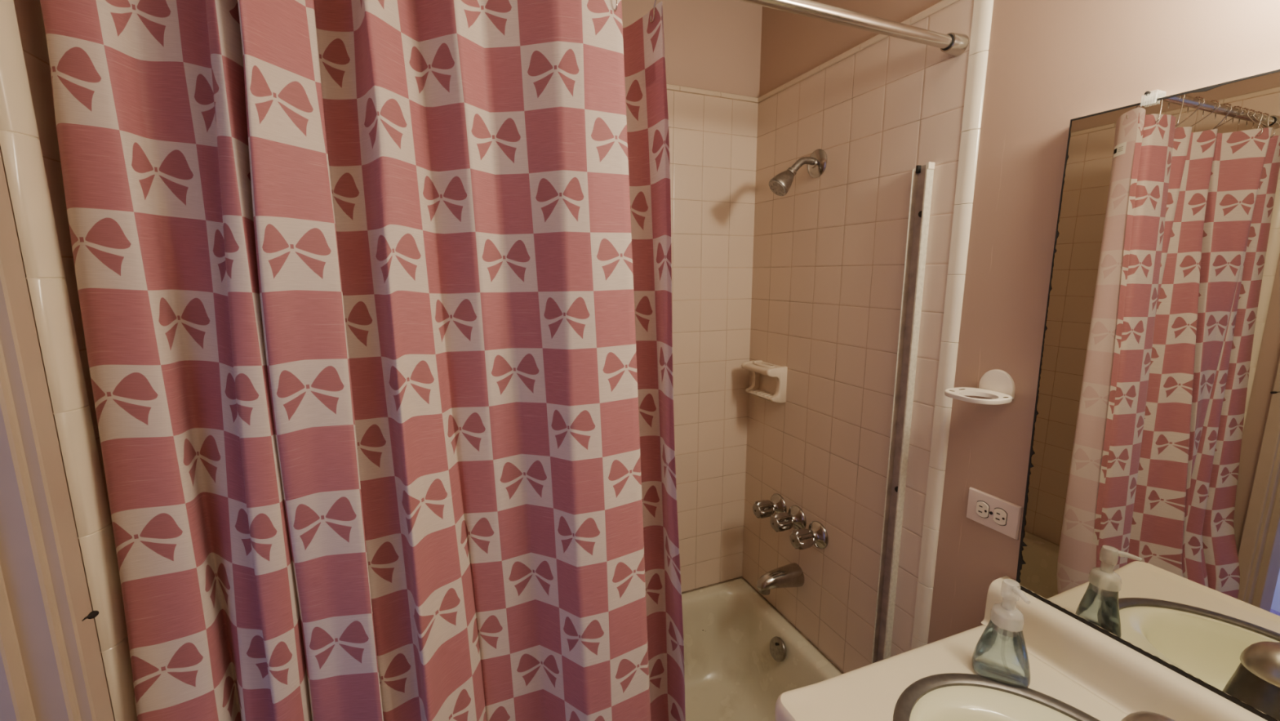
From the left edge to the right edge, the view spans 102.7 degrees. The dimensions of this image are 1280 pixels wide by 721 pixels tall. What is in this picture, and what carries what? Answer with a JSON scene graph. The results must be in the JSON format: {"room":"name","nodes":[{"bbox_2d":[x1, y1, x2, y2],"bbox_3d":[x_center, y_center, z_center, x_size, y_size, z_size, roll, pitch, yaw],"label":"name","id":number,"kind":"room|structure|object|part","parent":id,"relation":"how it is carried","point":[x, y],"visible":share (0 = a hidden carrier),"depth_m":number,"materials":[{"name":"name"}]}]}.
{"room":"bathroom","nodes":[
{"label":"bathroom","id":0,"kind":"room"},
{"bbox_2d":[0,0,115,720],"bbox_3d":[-0.525,0.319,0.148,0.120,2.450,2.620,-4,10,-22],"label":"wall","id":1,"kind":"structure","parent":0,"point":[28,13],"depth_m":0.59,"materials":[{"name":"paint"}]},
{"bbox_2d":[0,151,114,720],"bbox_3d":[-0.515,0.488,0.185,0.140,2.104,0.873,-4,10,-22],"label":"door","id":2,"kind":"structure","parent":1,"relation":"in","point":[51,667],"depth_m":0.52,"materials":[{"name":"paint"}]},
{"bbox_2d":[0,0,137,720],"bbox_3d":[-0.667,0.380,0.656,0.017,2.160,0.034,-4,10,-22],"label":"trim","id":3,"kind":"structure","parent":1,"relation":"attached to","point":[20,144],"depth_m":0.59,"materials":[{"name":"tile"}]},
{"bbox_2d":[621,0,762,593],"bbox_3d":[-0.356,0.061,1.665,1.640,2.450,0.130,-4,10,-22],"label":"wall","id":4,"kind":"structure","parent":0,"point":[713,140],"depth_m":1.78,"materials":[{"name":"tile"}]},
{"bbox_2d":[666,83,758,102],"bbox_3d":[-0.284,-0.845,1.480,1.487,0.020,0.029,-4,10,-22],"label":"trim","id":5,"kind":"structure","parent":4,"relation":"attached to","point":[669,86],"depth_m":1.68,"materials":[{"name":"tile"}]},
{"bbox_2d":[742,0,1279,673],"bbox_3d":[0.964,0.212,0.759,0.130,2.450,2.620,-4,10,-22],"label":"wall","id":6,"kind":"structure","parent":0,"point":[828,257],"depth_m":1.26,"materials":[{"name":"tile"}]},
{"bbox_2d":[741,360,787,403],"bbox_3d":[0.425,0.072,1.772,0.079,0.124,0.158,-4,10,-22],"label":"soap dish","id":7,"kind":"object","parent":6,"relation":"attached to","point":[769,383],"visible":1,"depth_m":1.76,"materials":[{"name":"ceramic"}]},
{"bbox_2d":[752,493,786,518],"bbox_3d":[0.443,0.514,1.780,0.102,0.086,0.086,-4,10,-22],"label":"tap","id":8,"kind":"object","parent":6,"relation":"attached to","point":[761,508],"visible":0.97,"depth_m":1.76,"materials":[{"name":"silver metal"}]},
{"bbox_3d":[0.431,0.515,1.775,0.062,0.061,0.061,-4,10,-22],"label":"knob","id":9,"kind":"part","parent":8,"relation":"part of","materials":[{"name":"silver metal"}]},
{"bbox_2d":[756,562,804,595],"bbox_3d":[0.461,0.730,1.702,0.153,0.077,0.075,-4,10,-22],"label":"tub spout","id":10,"kind":"object","parent":6,"relation":"attached to","point":[791,575],"visible":1,"depth_m":1.68,"materials":[{"name":"silver metal"}]},
{"bbox_2d":[759,589,770,595],"bbox_3d":[0.411,0.751,1.685,0.037,0.030,0.035,-4,10,-22],"label":"outlet","id":11,"kind":"object","parent":10,"relation":"attached to","point":[766,592],"depth_m":1.67,"materials":[{"name":"silver metal"}]},
{"bbox_2d":[769,505,806,532],"bbox_3d":[0.481,0.530,1.690,0.102,0.086,0.086,-4,10,-22],"label":"tap","id":12,"kind":"object","parent":6,"relation":"attached to","point":[795,518],"visible":0.99,"depth_m":1.67,"materials":[{"name":"silver metal"}]},
{"bbox_3d":[0.469,0.531,1.685,0.062,0.061,0.061,-4,10,-22],"label":"knob","id":13,"kind":"part","parent":12,"relation":"part of","materials":[{"name":"silver metal"}]},
{"bbox_2d":[768,148,826,195],"bbox_3d":[0.452,-0.549,1.490,0.164,0.140,0.081,-4,10,-22],"label":"shower fixture","id":14,"kind":"object","parent":6,"relation":"attached to","point":[780,184],"visible":1,"depth_m":1.48,"materials":[{"name":"silver metal"}]},
{"bbox_3d":[0.476,-0.568,1.497,0.101,0.058,0.021,-4,10,-22],"label":"shower arm","id":15,"kind":"part","parent":14,"relation":"part of","materials":[{"name":"silver metal"}]},
{"bbox_2d":[789,520,828,549],"bbox_3d":[0.520,0.554,1.599,0.102,0.086,0.086,-4,10,-22],"label":"tap","id":16,"kind":"object","parent":6,"relation":"attached to","point":[816,535],"visible":1,"depth_m":1.58,"materials":[{"name":"silver metal"}]},
{"bbox_3d":[0.508,0.555,1.594,0.062,0.061,0.061,-4,10,-22],"label":"knob","id":17,"kind":"part","parent":16,"relation":"part of","materials":[{"name":"silver metal"}]},
{"bbox_2d":[737,0,968,56],"bbox_3d":[0.003,-0.629,0.819,1.488,0.041,0.041,-4,10,-22],"label":"curtain rod","id":18,"kind":"object","parent":6,"relation":"attached to","point":[955,44],"visible":1,"depth_m":0.99,"materials":[{"name":"silver metal"}]},
{"bbox_2d":[649,0,656,22],"bbox_3d":[0.027,-0.607,0.836,0.006,0.088,0.042,-4,10,-22],"label":"curtain hook","id":19,"kind":"object","parent":18,"relation":"hanging from","point":[652,20],"visible":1,"depth_m":0.85,"materials":[{"name":"metal"}]},
{"bbox_2d":[940,32,968,56],"bbox_3d":[0.670,-0.677,1.093,0.041,0.041,0.041,-4,10,-22],"label":"socket","id":20,"kind":"object","parent":18,"relation":"attached to","point":[957,43],"depth_m":1.08,"materials":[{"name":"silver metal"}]},
{"bbox_3d":[-0.239,-0.587,0.745,0.009,0.095,0.076,-4,10,-22],"label":"curtain hook","id":21,"kind":"object","parent":18,"relation":"hanging from","visible":0},
{"bbox_2d":[40,0,685,720],"bbox_3d":[-0.280,0.344,0.829,0.828,1.831,0.247,-4,10,-22],"label":"shower curtain","id":22,"kind":"object","parent":21,"relation":"hanging from","point":[375,296],"visible":1,"depth_m":0.76,"materials":[{"name":"fabric"}]},
{"bbox_2d":[757,0,958,102],"bbox_3d":[0.561,-0.835,1.409,0.029,0.020,0.765,-4,10,-22],"label":"trim","id":23,"kind":"structure","parent":6,"relation":"attached to","point":[944,3],"depth_m":1.36,"materials":[{"name":"tile"}]},
{"bbox_2d":[871,161,934,663],"bbox_3d":[0.660,0.257,1.308,0.020,1.447,0.044,-4,10,-22],"label":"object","id":24,"kind":"object","parent":6,"relation":"attached to","point":[922,181],"visible":0.84,"depth_m":1.28,"materials":[{"name":"metal"}]},
{"bbox_2d":[911,0,993,649],"bbox_3d":[0.711,0.280,1.228,0.012,2.159,0.034,-4,10,-22],"label":"trim","id":25,"kind":"structure","parent":6,"relation":"attached to","point":[982,9],"depth_m":1.16,"materials":[{"name":"tile"}]},
{"bbox_2d":[944,368,1015,404],"bbox_3d":[0.707,0.050,1.063,0.116,0.056,0.112,-4,10,-22],"label":"cup holder","id":26,"kind":"object","parent":6,"relation":"attached to","point":[997,384],"visible":1,"depth_m":1.07,"materials":[{"name":"white ceramic"}]},
{"bbox_3d":[0.756,0.047,1.083,0.010,0.056,0.071,-4,10,-22],"label":"plate","id":27,"kind":"part","parent":26,"relation":"part of","materials":[{"name":"white ceramic"}]},
{"bbox_2d":[966,486,1022,539],"bbox_3d":[0.763,0.330,1.108,0.012,0.072,0.110,-4,10,-22],"label":"wall outlet","id":28,"kind":"object","parent":6,"relation":"attached to","point":[1002,516],"visible":1,"depth_m":1.10,"materials":[{"name":"plastic"}]},
{"bbox_2d":[975,500,989,518],"bbox_3d":[0.754,0.327,1.125,0.001,0.037,0.028,-4,10,-22],"label":"receptacle","id":29,"kind":"object","parent":28,"relation":"attached to","point":[982,507],"depth_m":1.12,"materials":[{"name":"plastic"}]},
{"bbox_2d":[992,507,1007,525],"bbox_3d":[0.768,0.333,1.091,0.001,0.037,0.028,-4,10,-22],"label":"receptacle","id":30,"kind":"object","parent":28,"relation":"attached to","point":[999,514],"depth_m":1.09,"materials":[{"name":"plastic"}]},
{"bbox_2d":[981,575,1266,720],"bbox_3d":[0.963,0.592,0.591,0.066,0.093,1.098,-4,10,-22],"label":"backsplash","id":31,"kind":"structure","parent":6,"relation":"attached to","point":[1126,678],"depth_m":0.90,"materials":[{"name":"laminate"}]},
{"bbox_2d":[1144,90,1151,95],"bbox_3d":[0.820,-0.418,0.816,0.030,0.021,0.018,-4,10,-22],"label":"mirror clip","id":32,"kind":"object","parent":6,"relation":"attached to","point":[1147,93],"visible":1,"depth_m":0.81,"materials":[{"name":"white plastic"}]},
{"bbox_2d":[1015,69,1279,720],"bbox_3d":[0.979,0.097,0.518,0.029,0.908,1.044,-4,10,-22],"label":"wall mirror","id":33,"kind":"object","parent":6,"relation":"attached to","point":[1151,520],"visible":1,"depth_m":0.81,"materials":[{"name":"clear glass"}]},
{"bbox_3d":[-0.340,1.643,-0.039,3.330,0.100,3.730,-4,10,-22],"label":"floor","id":34,"kind":"structure","parent":0,"visible":0},
{"bbox_2d":[681,576,844,720],"bbox_3d":[-0.135,1.151,1.466,1.485,0.367,0.734,-4,10,-22],"label":"bathtub","id":35,"kind":"object","parent":34,"relation":"on","point":[740,654],"visible":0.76,"depth_m":1.86,"materials":[{"name":"ceramic"}]},
{"bbox_3d":[0.466,0.977,1.731,0.028,0.074,0.076,-4,10,-22],"label":"overflow plate","id":36,"kind":"part","parent":35,"relation":"part of","materials":[{"name":"silver metal"}]},
{"bbox_3d":[0.719,1.087,0.568,0.599,0.790,1.074,-4,10,-22],"label":"vanity cabinet","id":37,"kind":"object","parent":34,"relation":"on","visible":0},
{"bbox_2d":[774,575,1266,720],"bbox_3d":[0.715,0.627,0.500,0.599,0.132,1.112,-4,10,-22],"label":"countertop","id":38,"kind":"structure","parent":37,"relation":"on","point":[1073,663],"depth_m":0.91,"materials":[{"name":"laminate"}]},
{"bbox_2d":[893,672,1100,720],"bbox_3d":[0.600,0.684,0.736,0.401,0.145,0.460,-4,10,-22],"label":"sink","id":39,"kind":"object","parent":38,"relation":"in","point":[950,696],"visible":1,"depth_m":0.89,"materials":[{"name":"ceramic"}]},
{"bbox_2d":[909,685,1075,720],"bbox_3d":[0.600,0.688,0.736,0.356,0.138,0.415,-4,10,-22],"label":"basin","id":40,"kind":"object","parent":39,"relation":"in","point":[926,703],"depth_m":0.88,"materials":[{"name":"ceramic"}]},
{"bbox_2d":[971,613,1030,688],"bbox_3d":[0.663,0.487,0.927,0.070,0.188,0.088,-8,12,-39],"label":"soap bottle","id":41,"kind":"object","parent":38,"relation":"on","point":[987,640],"visible":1,"depth_m":0.94,"materials":[{"name":"plastic"}]},
{"bbox_2d":[1120,711,1174,720],"bbox_3d":[0.701,0.559,0.701,0.208,0.127,0.100,-4,10,-22],"label":"faucet","id":42,"kind":"object","parent":38,"relation":"on","point":[1140,715],"visible":1,"depth_m":0.72,"materials":[{"name":"metal"}]}
]}

